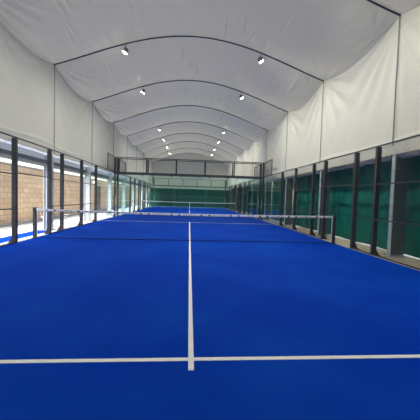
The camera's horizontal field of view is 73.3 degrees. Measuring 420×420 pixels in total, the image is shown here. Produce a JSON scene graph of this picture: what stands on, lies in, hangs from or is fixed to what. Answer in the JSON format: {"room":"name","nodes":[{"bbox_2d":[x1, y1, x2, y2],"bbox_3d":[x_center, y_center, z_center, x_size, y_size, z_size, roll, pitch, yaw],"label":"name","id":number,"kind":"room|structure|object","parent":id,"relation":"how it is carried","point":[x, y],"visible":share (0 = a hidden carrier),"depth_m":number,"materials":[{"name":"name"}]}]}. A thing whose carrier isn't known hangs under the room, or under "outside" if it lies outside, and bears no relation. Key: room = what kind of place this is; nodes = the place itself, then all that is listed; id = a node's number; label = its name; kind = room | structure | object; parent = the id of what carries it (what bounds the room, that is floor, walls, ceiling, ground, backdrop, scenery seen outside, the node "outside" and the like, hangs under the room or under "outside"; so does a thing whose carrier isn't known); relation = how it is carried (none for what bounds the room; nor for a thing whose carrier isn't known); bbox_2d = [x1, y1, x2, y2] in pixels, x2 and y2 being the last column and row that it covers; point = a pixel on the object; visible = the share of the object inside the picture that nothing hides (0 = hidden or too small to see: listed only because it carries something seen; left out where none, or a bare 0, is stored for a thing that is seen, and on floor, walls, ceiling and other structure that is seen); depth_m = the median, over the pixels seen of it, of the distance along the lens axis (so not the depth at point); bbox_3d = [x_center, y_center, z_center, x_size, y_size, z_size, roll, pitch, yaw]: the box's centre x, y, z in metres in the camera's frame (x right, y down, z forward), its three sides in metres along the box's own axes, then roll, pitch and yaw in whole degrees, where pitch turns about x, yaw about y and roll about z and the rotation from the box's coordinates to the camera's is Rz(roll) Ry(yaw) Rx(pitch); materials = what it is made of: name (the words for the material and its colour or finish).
{"room":"sports hall","nodes":[
{"label":"sports hall","id":0,"kind":"room"},
{"bbox_2d":[0,163,139,223],"bbox_3d":[-9.549,-0.897,20.797,0.300,2.960,52.000,2,3,-4],"label":"wall","id":1,"kind":"structure","parent":0,"point":[30,188],"depth_m":14.42,"materials":[{"name":"beige brick"}]},
{"bbox_2d":[0,205,136,227],"bbox_3d":[-9.342,0.233,20.864,0.179,0.131,52.000,2,3,-4],"label":"baseboard","id":2,"kind":"structure","parent":1,"relation":"attached to","point":[69,215],"depth_m":13.71,"materials":[{"name":"grey"}]},
{"bbox_2d":[0,161,137,187],"bbox_3d":[-9.500,-2.405,20.731,0.370,0.059,52.000,2,3,-4],"label":"trim","id":3,"kind":"structure","parent":1,"relation":"on","point":[1,161],"depth_m":15.02,"materials":[{"name":"grey metal"}]},
{"bbox_2d":[97,184,101,209],"bbox_3d":[-9.598,-1.093,24.298,0.111,2.199,1.440,2,3,-4],"label":"door","id":4,"kind":"structure","parent":1,"relation":"in","point":[99,187],"depth_m":24.54,"materials":[{"name":"grey"}]},
{"bbox_2d":[0,22,152,184],"bbox_3d":[-6.774,-4.355,19.637,0.114,3.571,43.000,2,3,-4],"label":"wall","id":5,"kind":"structure","parent":0,"point":[26,79],"depth_m":10.74,"materials":[{"name":"beige fabric"}]},
{"bbox_2d":[1,139,148,184],"bbox_3d":[-7.010,-2.604,19.700,0.310,0.015,43.000,2,3,-4],"label":"trim","id":6,"kind":"structure","parent":5,"relation":"attached to","point":[2,140],"depth_m":10.96,"materials":[{"name":"white"}]},
{"bbox_2d":[0,205,205,237],"bbox_3d":[-1.015,0.662,21.495,16.900,0.288,52.000,2,3,-4],"label":"floor","id":7,"kind":"structure","parent":0,"point":[28,227],"depth_m":12.96,"materials":[{"name":"concrete"}]},
{"bbox_2d":[0,230,52,242],"bbox_3d":[-6.209,0.990,7.097,0.660,0.012,8.040,2,3,-4],"label":"artificial turf","id":8,"kind":"object","parent":7,"relation":"on","point":[26,234],"visible":0.6,"depth_m":9.60,"materials":[{"name":"blue carpet"}]},
{"bbox_2d":[42,155,54,229],"bbox_3d":[-6.411,-0.683,11.201,0.400,2.982,0.300,2,3,-4],"label":"steel column","id":9,"kind":"structure","parent":7,"relation":"on","point":[45,156],"depth_m":11.19,"materials":[{"name":"grey metal"}]},
{"bbox_2d":[54,157,86,174],"bbox_3d":[-6.621,-2.048,13.280,0.150,0.490,4.100,2,3,-4],"label":"beam","id":10,"kind":"structure","parent":9,"relation":"attached to","point":[67,168],"depth_m":13.11,"materials":[{"name":"white metal"}]},
{"bbox_2d":[0,216,111,244],"bbox_3d":[-5.849,0.913,8.982,0.295,0.023,20.950,2,3,-4],"label":"kerb","id":11,"kind":"object","parent":7,"relation":"on","point":[29,237],"visible":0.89,"depth_m":9.37,"materials":[{"name":"concrete"}]},
{"bbox_2d":[0,131,115,246],"bbox_3d":[-5.702,-1.094,9.025,0.250,3.988,19.880,2,3,-4],"label":"fence","id":12,"kind":"object","parent":11,"relation":"on","point":[14,173],"visible":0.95,"depth_m":10.03,"materials":[{"name":"grey metal"}]},
{"bbox_2d":[83,167,90,220],"bbox_3d":[-6.726,-0.880,15.485,0.400,2.982,0.300,2,3,-4],"label":"steel column","id":13,"kind":"structure","parent":7,"relation":"on","point":[87,190],"depth_m":15.46,"materials":[{"name":"grey metal"}]},
{"bbox_2d":[106,173,111,215],"bbox_3d":[-7.040,-1.077,19.768,0.400,2.982,0.300,2,3,-4],"label":"steel column","id":14,"kind":"structure","parent":7,"relation":"on","point":[109,182],"depth_m":19.75,"materials":[{"name":"grey metal"}]},
{"bbox_2d":[91,168,108,179],"bbox_3d":[-6.935,-2.245,17.564,0.150,0.490,4.100,2,3,-4],"label":"beam","id":15,"kind":"structure","parent":14,"relation":"attached to","point":[100,174],"depth_m":17.83,"materials":[{"name":"white metal"}]},
{"bbox_2d":[112,174,123,182],"bbox_3d":[-7.250,-2.443,21.848,0.150,0.490,4.100,2,3,-4],"label":"beam","id":16,"kind":"structure","parent":14,"relation":"attached to","point":[120,178],"depth_m":22.52,"materials":[{"name":"white metal"}]},
{"bbox_2d":[121,177,125,211],"bbox_3d":[-7.354,-1.275,24.052,0.400,2.982,0.300,2,3,-4],"label":"steel column","id":17,"kind":"structure","parent":7,"relation":"on","point":[123,178],"depth_m":24.04,"materials":[{"name":"grey metal"}]},
{"bbox_2d":[131,180,135,209],"bbox_3d":[-7.669,-1.472,28.336,0.400,2.982,0.300,2,3,-4],"label":"steel column","id":18,"kind":"structure","parent":7,"relation":"on","point":[133,180],"depth_m":28.34,"materials":[{"name":"grey metal"}]},
{"bbox_2d":[139,184,142,208],"bbox_3d":[-7.983,-1.669,32.620,0.400,2.982,0.300,2,3,-4],"label":"steel column","id":19,"kind":"structure","parent":7,"relation":"on","point":[141,184],"depth_m":32.60,"materials":[{"name":"grey metal"}]},
{"bbox_2d":[150,187,230,207],"bbox_3d":[-2.752,-1.765,40.919,11.601,2.690,0.100,2,3,-4],"label":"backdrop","id":20,"kind":"structure","parent":7,"relation":"on","point":[203,196],"depth_m":40.91,"materials":[{"name":"green"}]},
{"bbox_2d":[123,206,258,219],"bbox_3d":[-2.201,0.093,30.195,10.080,0.016,20.840,2,3,-4],"label":"artificial turf","id":21,"kind":"object","parent":7,"relation":"on","point":[178,209],"visible":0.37,"depth_m":26.84,"materials":[{"name":"blue carpet"}]},
{"bbox_2d":[141,200,235,211],"bbox_3d":[-2.188,-0.409,30.193,10.130,0.994,0.140,2,3,-4],"label":"net","id":22,"kind":"object","parent":21,"relation":"on","point":[142,200],"visible":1,"depth_m":30.17,"materials":[{"name":"black fabric"}]},
{"bbox_2d":[116,158,261,218],"bbox_3d":[-1.408,-1.469,20.114,10.350,4.018,0.180,2,3,-4],"label":"frame","id":23,"kind":"object","parent":21,"relation":"on","point":[118,164],"visible":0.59,"depth_m":20.02,"materials":[{"name":"grey metal"}]},
{"bbox_2d":[153,178,225,207],"bbox_3d":[-2.876,-2.390,40.119,10.350,4.018,0.180,2,3,-4],"label":"frame","id":24,"kind":"object","parent":21,"relation":"on","point":[199,186],"visible":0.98,"depth_m":40.05,"materials":[{"name":"grey metal"}]},
{"bbox_2d":[0,216,419,419],"bbox_3d":[-0.672,1.052,9.368,10.080,0.016,20.950,2,3,-4],"label":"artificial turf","id":25,"kind":"object","parent":7,"relation":"on","point":[168,328],"visible":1,"depth_m":3.23,"materials":[{"name":"blue carpet"}]},
{"bbox_2d":[32,207,336,243],"bbox_3d":[-0.667,0.545,9.470,10.130,0.994,0.140,2,3,-4],"label":"net","id":26,"kind":"object","parent":25,"relation":"on","point":[36,234],"visible":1,"depth_m":9.43,"materials":[{"name":"black fabric"}]},
{"bbox_2d":[113,157,264,219],"bbox_3d":[-1.355,-1.436,19.396,10.350,4.018,0.180,2,3,-4],"label":"frame","id":27,"kind":"object","parent":25,"relation":"on","point":[115,163],"visible":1,"depth_m":19.31,"materials":[{"name":"grey metal"}]},
{"bbox_2d":[227,208,419,266],"bbox_3d":[5.591,0.685,21.981,3.655,0.012,52.000,2,3,-4],"label":"walkway","id":28,"kind":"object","parent":7,"relation":"on","point":[337,239],"visible":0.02,"depth_m":9.38,"materials":[{"name":"beige concrete"}]},
{"bbox_2d":[236,188,237,210],"bbox_3d":[3.257,-1.380,33.459,0.430,2.970,0.300,2,3,-4],"label":"steel column","id":29,"kind":"structure","parent":28,"relation":"on","point":[237,188],"depth_m":33.38,"materials":[{"name":"grey metal"}]},
{"bbox_2d":[241,187,247,210],"bbox_3d":[3.813,-1.247,31.759,0.101,2.855,4.281,2,3,-4],"label":"tarp","id":30,"kind":"object","parent":28,"relation":"on","point":[247,187],"visible":0.25,"depth_m":32.43,"materials":[{"name":"teal"}]},
{"bbox_2d":[242,186,246,212],"bbox_3d":[3.571,-1.183,29.175,0.430,2.970,0.300,2,3,-4],"label":"steel column","id":31,"kind":"structure","parent":28,"relation":"on","point":[243,186],"depth_m":29.09,"materials":[{"name":"grey metal"}]},
{"bbox_2d":[247,185,257,214],"bbox_3d":[4.128,-1.050,27.475,0.097,2.855,4.282,2,3,-4],"label":"tarp","id":32,"kind":"object","parent":28,"relation":"on","point":[250,198],"visible":0.35,"depth_m":27.98,"materials":[{"name":"teal"}]},
{"bbox_2d":[251,184,256,214],"bbox_3d":[3.885,-0.986,24.891,0.430,2.970,0.300,2,3,-4],"label":"steel column","id":33,"kind":"structure","parent":28,"relation":"on","point":[254,187],"depth_m":24.81,"materials":[{"name":"grey metal"}]},
{"bbox_2d":[257,182,271,218],"bbox_3d":[4.441,-0.853,23.191,0.100,2.855,4.282,2,3,-4],"label":"tarp","id":34,"kind":"object","parent":28,"relation":"on","point":[271,182],"visible":0.28,"depth_m":23.21,"materials":[{"name":"teal"}]},
{"bbox_2d":[264,181,270,219],"bbox_3d":[4.200,-0.789,20.607,0.430,2.970,0.300,2,3,-4],"label":"steel column","id":35,"kind":"structure","parent":28,"relation":"on","point":[268,185],"depth_m":20.53,"materials":[{"name":"grey metal"}]},
{"bbox_2d":[271,179,293,223],"bbox_3d":[4.753,-0.655,18.907,0.103,2.855,4.282,2,3,-4],"label":"tarp","id":36,"kind":"object","parent":28,"relation":"on","point":[276,187],"visible":0.51,"depth_m":19.77,"materials":[{"name":"teal fabric"}]},
{"bbox_2d":[284,177,292,225],"bbox_3d":[4.514,-0.591,16.323,0.430,2.970,0.300,2,3,-4],"label":"steel column","id":37,"kind":"structure","parent":28,"relation":"on","point":[288,200],"depth_m":16.25,"materials":[{"name":"grey"}]},
{"bbox_2d":[292,174,319,230],"bbox_3d":[5.071,-0.458,14.623,0.093,2.856,4.281,2,3,-4],"label":"tarp","id":38,"kind":"object","parent":28,"relation":"on","point":[307,179],"visible":0.41,"depth_m":14.90,"materials":[{"name":"teal fabric"}]},
{"bbox_2d":[316,169,329,235],"bbox_3d":[4.829,-0.394,12.039,0.430,2.970,0.300,2,3,-4],"label":"steel column","id":39,"kind":"structure","parent":28,"relation":"on","point":[321,172],"depth_m":11.97,"materials":[{"name":"grey metal"}]},
{"bbox_2d":[327,161,391,249],"bbox_3d":[5.386,-0.261,10.339,0.095,2.856,4.281,2,3,-4],"label":"tarp","id":40,"kind":"object","parent":28,"relation":"on","point":[340,197],"visible":0.57,"depth_m":10.08,"materials":[{"name":"teal fabric"}]},
{"bbox_2d":[383,153,408,257],"bbox_3d":[5.143,-0.197,7.755,0.430,2.970,0.300,2,3,-4],"label":"steel column","id":41,"kind":"structure","parent":28,"relation":"on","point":[398,188],"depth_m":7.69,"materials":[{"name":"grey metal"}]},
{"bbox_2d":[404,156,419,257],"bbox_3d":[5.699,-0.064,6.056,0.099,2.855,4.281,2,3,-4],"label":"tarp","id":42,"kind":"object","parent":28,"relation":"on","point":[416,161],"visible":0.46,"depth_m":7.71,"materials":[{"name":"teal fabric"}]},
{"bbox_2d":[262,220,419,270],"bbox_3d":[4.504,1.184,9.754,0.295,0.023,20.950,2,3,-4],"label":"kerb","id":43,"kind":"object","parent":7,"relation":"on","point":[337,243],"visible":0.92,"depth_m":8.80,"materials":[{"name":"beige concrete"}]},
{"bbox_2d":[263,134,419,269],"bbox_3d":[4.532,-0.826,9.789,0.250,3.988,19.880,2,3,-4],"label":"fence","id":44,"kind":"object","parent":43,"relation":"on","point":[378,155],"visible":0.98,"depth_m":8.73,"materials":[{"name":"grey metal"}]},
{"bbox_3d":[2.975,0.225,30.581,0.295,0.023,20.840,2,3,-4],"label":"kerb","id":45,"kind":"object","parent":7,"relation":"on","visible":0},
{"bbox_2d":[225,165,259,214],"bbox_3d":[3.011,-1.780,30.511,0.250,3.988,19.880,2,3,-4],"label":"fence","id":46,"kind":"object","parent":45,"relation":"on","point":[240,185],"visible":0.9,"depth_m":28.45,"materials":[{"name":"grey metal"}]},
{"bbox_3d":[-6.097,-0.486,6.917,0.400,2.982,0.300,2,3,-4],"label":"steel column","id":47,"kind":"structure","parent":7,"relation":"on","visible":0},
{"bbox_2d":[1,141,46,166],"bbox_3d":[-6.306,-1.851,8.996,0.150,0.490,4.100,2,3,-4],"label":"beam","id":48,"kind":"structure","parent":47,"relation":"attached to","point":[41,161],"depth_m":9.66,"materials":[{"name":"white metal"}]},
{"bbox_2d":[152,153,226,189],"bbox_3d":[-2.887,-5.732,41.440,10.900,5.400,0.040,2,3,-4],"label":"wall","id":49,"kind":"structure","parent":0,"point":[189,156],"depth_m":41.43,"materials":[{"name":"beige"}]},
{"bbox_2d":[0,0,419,164],"bbox_3d":[-1.264,-6.489,19.943,11.020,1.838,43.000,2,3,-4],"label":"ceiling","id":50,"kind":"structure","parent":0,"point":[322,39],"depth_m":11.36,"materials":[{"name":"white fabric"}]},
{"bbox_2d":[54,36,323,163],"bbox_3d":[-0.680,-4.549,11.443,10.875,4.893,0.048,2,3,-4],"label":"arch","id":51,"kind":"object","parent":50,"relation":"hanging from","point":[163,36],"visible":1,"depth_m":11.25,"materials":[{"name":"black metal"}]},
{"bbox_2d":[123,44,128,54],"bbox_3d":[-3.331,-6.357,11.145,0.249,0.381,0.210,2,3,-4],"label":"floodlight","id":52,"kind":"object","parent":51,"relation":"attached to","point":[126,50],"visible":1,"depth_m":11.10,"materials":[{"name":"grey metal"}]},
{"bbox_2d":[92,80,287,170],"bbox_3d":[-0.995,-4.746,15.727,10.875,4.893,0.048,2,3,-4],"label":"arch","id":53,"kind":"object","parent":50,"relation":"hanging from","point":[174,80],"visible":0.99,"depth_m":15.59,"materials":[{"name":"black metal"}]},
{"bbox_2d":[113,105,266,173],"bbox_3d":[-1.309,-4.943,20.011,10.875,4.893,0.048,2,3,-4],"label":"arch","id":54,"kind":"object","parent":50,"relation":"hanging from","point":[179,105],"visible":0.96,"depth_m":19.83,"materials":[{"name":"black metal"}]},
{"bbox_2d":[126,121,253,176],"bbox_3d":[-1.624,-5.140,24.295,10.875,4.893,0.048,2,3,-4],"label":"arch","id":55,"kind":"object","parent":50,"relation":"hanging from","point":[186,121],"visible":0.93,"depth_m":24.26,"materials":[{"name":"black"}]},
{"bbox_2d":[136,133,243,168],"bbox_3d":[-1.938,-5.338,28.579,10.875,4.893,0.048,2,3,-4],"label":"arch","id":56,"kind":"object","parent":50,"relation":"hanging from","point":[178,133],"visible":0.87,"depth_m":28.34,"materials":[{"name":"black metal"}]},
{"bbox_2d":[143,141,236,172],"bbox_3d":[-2.253,-5.535,32.863,10.875,4.893,0.048,2,3,-4],"label":"arch","id":57,"kind":"object","parent":50,"relation":"hanging from","point":[183,141],"visible":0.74,"depth_m":32.68,"materials":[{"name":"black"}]},
{"bbox_2d":[148,148,231,182],"bbox_3d":[-2.567,-5.732,37.147,10.875,4.893,0.048,2,3,-4],"label":"arch","id":58,"kind":"object","parent":50,"relation":"hanging from","point":[179,148],"visible":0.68,"depth_m":36.95,"materials":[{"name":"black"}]},
{"bbox_2d":[366,0,400,144],"bbox_3d":[-0.366,-4.351,7.159,10.875,4.893,0.048,2,3,-4],"label":"arch","id":59,"kind":"object","parent":50,"relation":"hanging from","point":[370,1],"visible":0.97,"depth_m":7.54,"materials":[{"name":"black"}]},
{"bbox_2d":[227,6,419,188],"bbox_3d":[4.110,-3.975,20.453,0.111,3.761,43.000,2,3,-4],"label":"wall","id":60,"kind":"structure","parent":0,"point":[357,113],"depth_m":9.40,"materials":[{"name":"beige fabric"}]},
{"bbox_2d":[267,177,285,182],"bbox_3d":[4.349,-1.960,18.409,0.201,0.204,3.990,2,3,-4],"label":"roll","id":61,"kind":"object","parent":60,"relation":"attached to","point":[279,179],"visible":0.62,"depth_m":18.39,"materials":[{"name":"grey"}]},
{"bbox_2d":[288,170,319,178],"bbox_3d":[4.664,-1.762,14.120,0.201,0.203,3.991,2,3,-4],"label":"roll","id":62,"kind":"object","parent":60,"relation":"attached to","point":[317,171],"visible":0.6,"depth_m":13.84,"materials":[{"name":"grey"}]},
{"bbox_2d":[328,155,391,171],"bbox_3d":[4.979,-1.564,9.835,0.201,0.204,3.993,2,3,-4],"label":"roll","id":63,"kind":"object","parent":60,"relation":"attached to","point":[389,157],"visible":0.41,"depth_m":9.11,"materials":[{"name":"grey fabric"}]},
{"bbox_2d":[400,149,419,158],"bbox_3d":[5.293,-1.367,5.557,0.201,0.204,3.991,2,3,-4],"label":"roll","id":64,"kind":"object","parent":60,"relation":"attached to","point":[414,152],"visible":0.62,"depth_m":7.19,"materials":[{"name":"grey"}]},
{"bbox_3d":[-7.377,-0.046,29.809,0.295,0.023,20.840,2,3,-4],"label":"kerb","id":65,"kind":"object","parent":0,"visible":0},
{"bbox_2d":[119,159,154,211],"bbox_3d":[-7.223,-2.048,29.748,0.250,3.988,19.880,2,3,-4],"label":"fence","id":66,"kind":"object","parent":65,"relation":"on","point":[139,185],"visible":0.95,"depth_m":27.70,"materials":[{"name":"grey metal"}]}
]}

